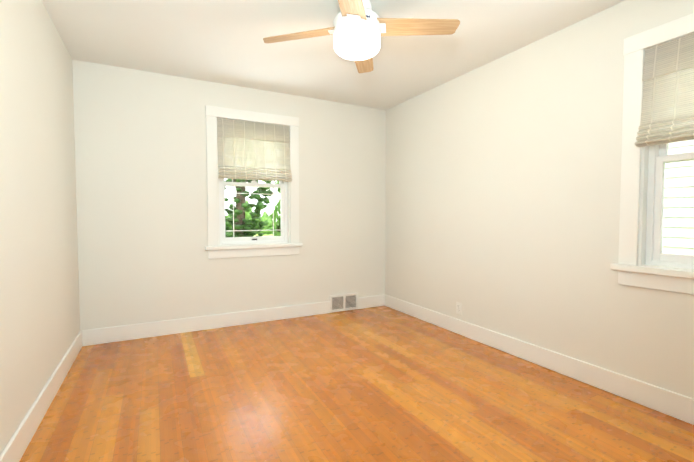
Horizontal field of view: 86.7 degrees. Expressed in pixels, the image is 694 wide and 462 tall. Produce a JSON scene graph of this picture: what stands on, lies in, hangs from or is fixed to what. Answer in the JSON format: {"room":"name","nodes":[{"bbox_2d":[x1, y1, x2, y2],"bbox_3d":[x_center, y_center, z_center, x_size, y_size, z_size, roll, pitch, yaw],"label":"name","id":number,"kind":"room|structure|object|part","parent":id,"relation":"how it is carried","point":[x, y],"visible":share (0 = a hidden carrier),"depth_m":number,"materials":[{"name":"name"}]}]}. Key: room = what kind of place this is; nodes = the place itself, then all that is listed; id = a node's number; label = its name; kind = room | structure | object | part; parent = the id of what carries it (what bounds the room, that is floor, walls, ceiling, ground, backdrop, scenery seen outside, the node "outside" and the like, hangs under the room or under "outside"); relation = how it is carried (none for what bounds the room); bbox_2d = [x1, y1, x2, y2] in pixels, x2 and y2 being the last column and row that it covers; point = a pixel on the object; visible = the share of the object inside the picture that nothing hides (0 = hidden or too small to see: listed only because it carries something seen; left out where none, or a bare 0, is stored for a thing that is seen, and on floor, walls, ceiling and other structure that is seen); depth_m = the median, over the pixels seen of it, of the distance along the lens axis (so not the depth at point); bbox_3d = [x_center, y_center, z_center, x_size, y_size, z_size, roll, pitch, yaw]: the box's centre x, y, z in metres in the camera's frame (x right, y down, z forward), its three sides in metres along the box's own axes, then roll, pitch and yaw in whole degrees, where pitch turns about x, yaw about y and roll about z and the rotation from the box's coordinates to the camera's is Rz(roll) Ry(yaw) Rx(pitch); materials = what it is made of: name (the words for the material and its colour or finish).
{"room":"empty bedroom","nodes":[
{"label":"empty bedroom","id":0,"kind":"room"},
{"bbox_2d":[0,0,79,454],"bbox_3d":[-1.366,-0.142,1.174,0.160,2.440,4.350,-1,3,-28],"label":"wall","id":1,"kind":"structure","parent":0,"point":[39,307],"depth_m":2.02,"materials":[{"name":"paint"}]},
{"bbox_2d":[0,331,82,461],"bbox_3d":[-1.286,1.005,1.257,0.016,0.140,4.342,-1,3,-28],"label":"baseboard","id":2,"kind":"structure","parent":1,"relation":"attached to","point":[18,443],"depth_m":1.98,"materials":[{"name":"paint"}]},
{"bbox_2d":[72,60,385,329],"bbox_3d":[-0.949,-0.253,3.938,3.470,2.440,0.160,-1,3,-28],"label":"wall","id":3,"kind":"structure","parent":0,"point":[141,178],"depth_m":3.54,"materials":[{"name":"paint"}]},
{"bbox_2d":[80,295,384,345],"bbox_3d":[-0.908,0.899,3.906,3.150,0.140,0.016,-1,3,-28],"label":"baseboard","id":4,"kind":"structure","parent":3,"relation":"attached to","point":[131,332],"depth_m":3.65,"materials":[{"name":"paint"}]},
{"bbox_2d":[205,105,302,258],"bbox_3d":[-0.988,-0.483,3.896,1.006,1.496,0.242,-1,3,-28],"label":"window","id":5,"kind":"structure","parent":3,"relation":"in","point":[224,249],"depth_m":3.82,"materials":[{"name":"paint"}]},
{"bbox_3d":[-1.007,-0.780,3.920,0.668,0.619,0.030,-1,3,-28],"label":"back window sash","id":6,"kind":"part","parent":5,"relation":"part of","materials":[{"name":"white wood"}]},
{"bbox_3d":[-0.991,-0.201,3.912,0.668,0.619,0.030,-1,3,-28],"label":"back window sash","id":7,"kind":"part","parent":5,"relation":"part of","materials":[{"name":"white wood"}]},
{"bbox_3d":[-0.991,-0.201,3.912,0.622,0.573,0.004,-1,3,-28],"label":"glass","id":8,"kind":"part","parent":5,"relation":"part of","materials":[{"name":"clear glass"}]},
{"bbox_3d":[-0.998,-0.493,3.914,0.724,1.251,0.090,-1,3,-28],"label":"frame","id":9,"kind":"part","parent":5,"relation":"part of","materials":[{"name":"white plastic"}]},
{"bbox_2d":[217,118,291,181],"bbox_3d":[-0.945,-0.828,3.799,0.748,0.602,0.139,-1,3,-28],"label":"window blind","id":10,"kind":"object","parent":5,"relation":"attached to","point":[248,150],"visible":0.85,"depth_m":3.78,"materials":[{"name":"beige fabric"}]},
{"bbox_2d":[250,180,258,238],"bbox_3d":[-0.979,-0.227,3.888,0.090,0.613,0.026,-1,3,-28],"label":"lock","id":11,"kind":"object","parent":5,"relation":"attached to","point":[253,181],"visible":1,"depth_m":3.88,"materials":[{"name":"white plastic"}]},
{"bbox_2d":[330,292,357,312],"bbox_3d":[-0.034,0.846,4.359,0.370,0.199,0.024,-1,3,-28],"label":"air vent","id":12,"kind":"object","parent":3,"relation":"in","point":[343,302],"visible":1,"depth_m":4.35,"materials":[{"name":"metal"}]},
{"bbox_2d":[42,0,624,109],"bbox_3d":[0.100,-1.452,1.892,3.470,0.120,4.670,-1,3,-28],"label":"ceiling","id":13,"kind":"structure","parent":0,"point":[219,41],"depth_m":2.75,"materials":[{"name":"paint"}]},
{"bbox_2d":[263,0,459,72],"bbox_3d":[0.063,-1.252,2.282,0.914,0.312,0.914,-2,3,-36],"label":"fan","id":14,"kind":"object","parent":13,"relation":"hanging from","point":[358,29],"visible":1,"depth_m":2.20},
{"bbox_3d":[-0.300,-1.240,2.335,0.495,0.007,0.150,-4,15,8],"label":"blade","id":15,"kind":"part","parent":14,"relation":"part of","materials":[{"name":"brown wood"}]},
{"bbox_3d":[0.010,-1.224,1.920,0.150,0.007,0.495,13,8,7],"label":"blade","id":16,"kind":"part","parent":14,"relation":"part of","materials":[{"name":"brown wood"}]},
{"bbox_3d":[0.063,-1.155,2.286,0.292,0.118,0.292,-1,3,-28],"label":"globe","id":17,"kind":"part","parent":14,"relation":"part of"},
{"bbox_3d":[0.116,-1.253,2.645,0.150,0.007,0.495,-13,-3,8],"label":"blade","id":18,"kind":"part","parent":14,"relation":"part of","materials":[{"name":"brown wood"}]},
{"bbox_3d":[0.426,-1.236,2.230,0.495,0.007,0.150,4,-10,8],"label":"blade","id":19,"kind":"part","parent":14,"relation":"part of","materials":[{"name":"brown wood"}]},
{"bbox_2d":[19,306,693,461],"bbox_3d":[0.100,1.106,1.994,3.470,0.120,4.670,-1,3,-28],"label":"floor","id":20,"kind":"structure","parent":0,"point":[381,384],"depth_m":2.20,"materials":[{"name":"brown wood"}]},
{"bbox_2d":[385,0,693,398],"bbox_3d":[1.565,-0.204,2.712,0.160,2.440,4.350,-1,3,-28],"label":"wall","id":21,"kind":"structure","parent":0,"point":[503,180],"depth_m":2.77,"materials":[{"name":"paint"}]},
{"bbox_2d":[456,302,461,314],"bbox_3d":[1.069,0.739,3.512,0.009,0.115,0.070,-1,3,-28],"label":"electrical outlet","id":22,"kind":"object","parent":21,"relation":"attached to","point":[458,307],"visible":1,"depth_m":3.51,"materials":[{"name":"plastic"}]},
{"bbox_2d":[385,295,693,424],"bbox_3d":[1.489,0.947,2.713,0.016,0.140,4.342,-1,3,-28],"label":"baseboard","id":23,"kind":"structure","parent":21,"relation":"attached to","point":[668,402],"depth_m":2.57,"materials":[{"name":"paint"}]},
{"bbox_2d":[610,13,693,294],"bbox_3d":[1.984,-0.403,1.881,0.242,1.496,1.006,-1,3,-28],"label":"window","id":24,"kind":"structure","parent":21,"relation":"in","point":[631,272],"depth_m":2.18,"materials":[{"name":"paint"}]},
{"bbox_2d":[634,33,693,146],"bbox_3d":[1.902,-0.764,1.823,0.138,0.572,0.748,-1,3,-28],"label":"window blind","id":25,"kind":"object","parent":24,"relation":"attached to","point":[667,112],"visible":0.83,"depth_m":2.04,"materials":[{"name":"beige fabric"}]},
{"bbox_3d":[2.003,-0.413,1.891,0.090,1.251,0.724,-1,3,-28],"label":"frame","id":26,"kind":"part","parent":24,"relation":"part of","materials":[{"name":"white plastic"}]},
{"bbox_3d":[1.989,-0.120,1.895,0.030,0.619,0.668,-1,3,-28],"label":"right window sash","id":27,"kind":"part","parent":24,"relation":"part of","materials":[{"name":"white wood"}]},
{"bbox_3d":[2.020,-0.699,1.889,0.030,0.619,0.668,-1,3,-28],"label":"right window sash","id":28,"kind":"part","parent":24,"relation":"part of","materials":[{"name":"white wood"}]},
{"bbox_3d":[1.989,-0.120,1.895,0.004,0.573,0.622,-1,3,-28],"label":"glass","id":29,"kind":"part","parent":24,"relation":"part of","materials":[{"name":"clear glass"}]},
{"label":"outside","id":30,"kind":"structure","parent":0,"visible":0},
{"bbox_3d":[-7.220,0.396,23.282,34.000,0.100,39.830,-1,3,-28],"label":"lawn","id":31,"kind":"structure","parent":30,"visible":0},
{"bbox_2d":[224,179,272,236],"bbox_3d":[-3.455,-1.300,11.461,2.350,4.290,1.951,-1,3,-28],"label":"tree","id":32,"kind":"object","parent":31,"relation":"on","point":[242,222],"depth_m":11.44,"materials":[{"name":"green plant"}]},
{"bbox_2d":[225,200,276,233],"bbox_3d":[-6.253,-0.477,28.189,17.395,3.747,5.661,-1,3,-28],"label":"hedge","id":33,"kind":"object","parent":31,"relation":"on","point":[264,217],"depth_m":26.48,"materials":[{"name":"green plant"}]},
{"bbox_2d":[253,180,280,235],"bbox_3d":[-1.108,-0.267,6.824,1.503,2.577,1.436,-1,3,-28],"label":"bush","id":34,"kind":"object","parent":31,"relation":"on","point":[278,223],"depth_m":6.81,"materials":[{"name":"green plant"}]},
{"bbox_3d":[7.376,1.270,1.395,8.830,0.100,12.510,-1,3,-28],"label":"ground","id":35,"kind":"structure","parent":30,"visible":0},
{"bbox_2d":[662,140,693,254],"bbox_3d":[4.380,-0.939,3.400,0.308,4.156,9.000,-1,3,-28],"label":"siding","id":36,"kind":"object","parent":35,"relation":"on","point":[680,174],"depth_m":4.21,"materials":[{"name":"white"}]}
]}

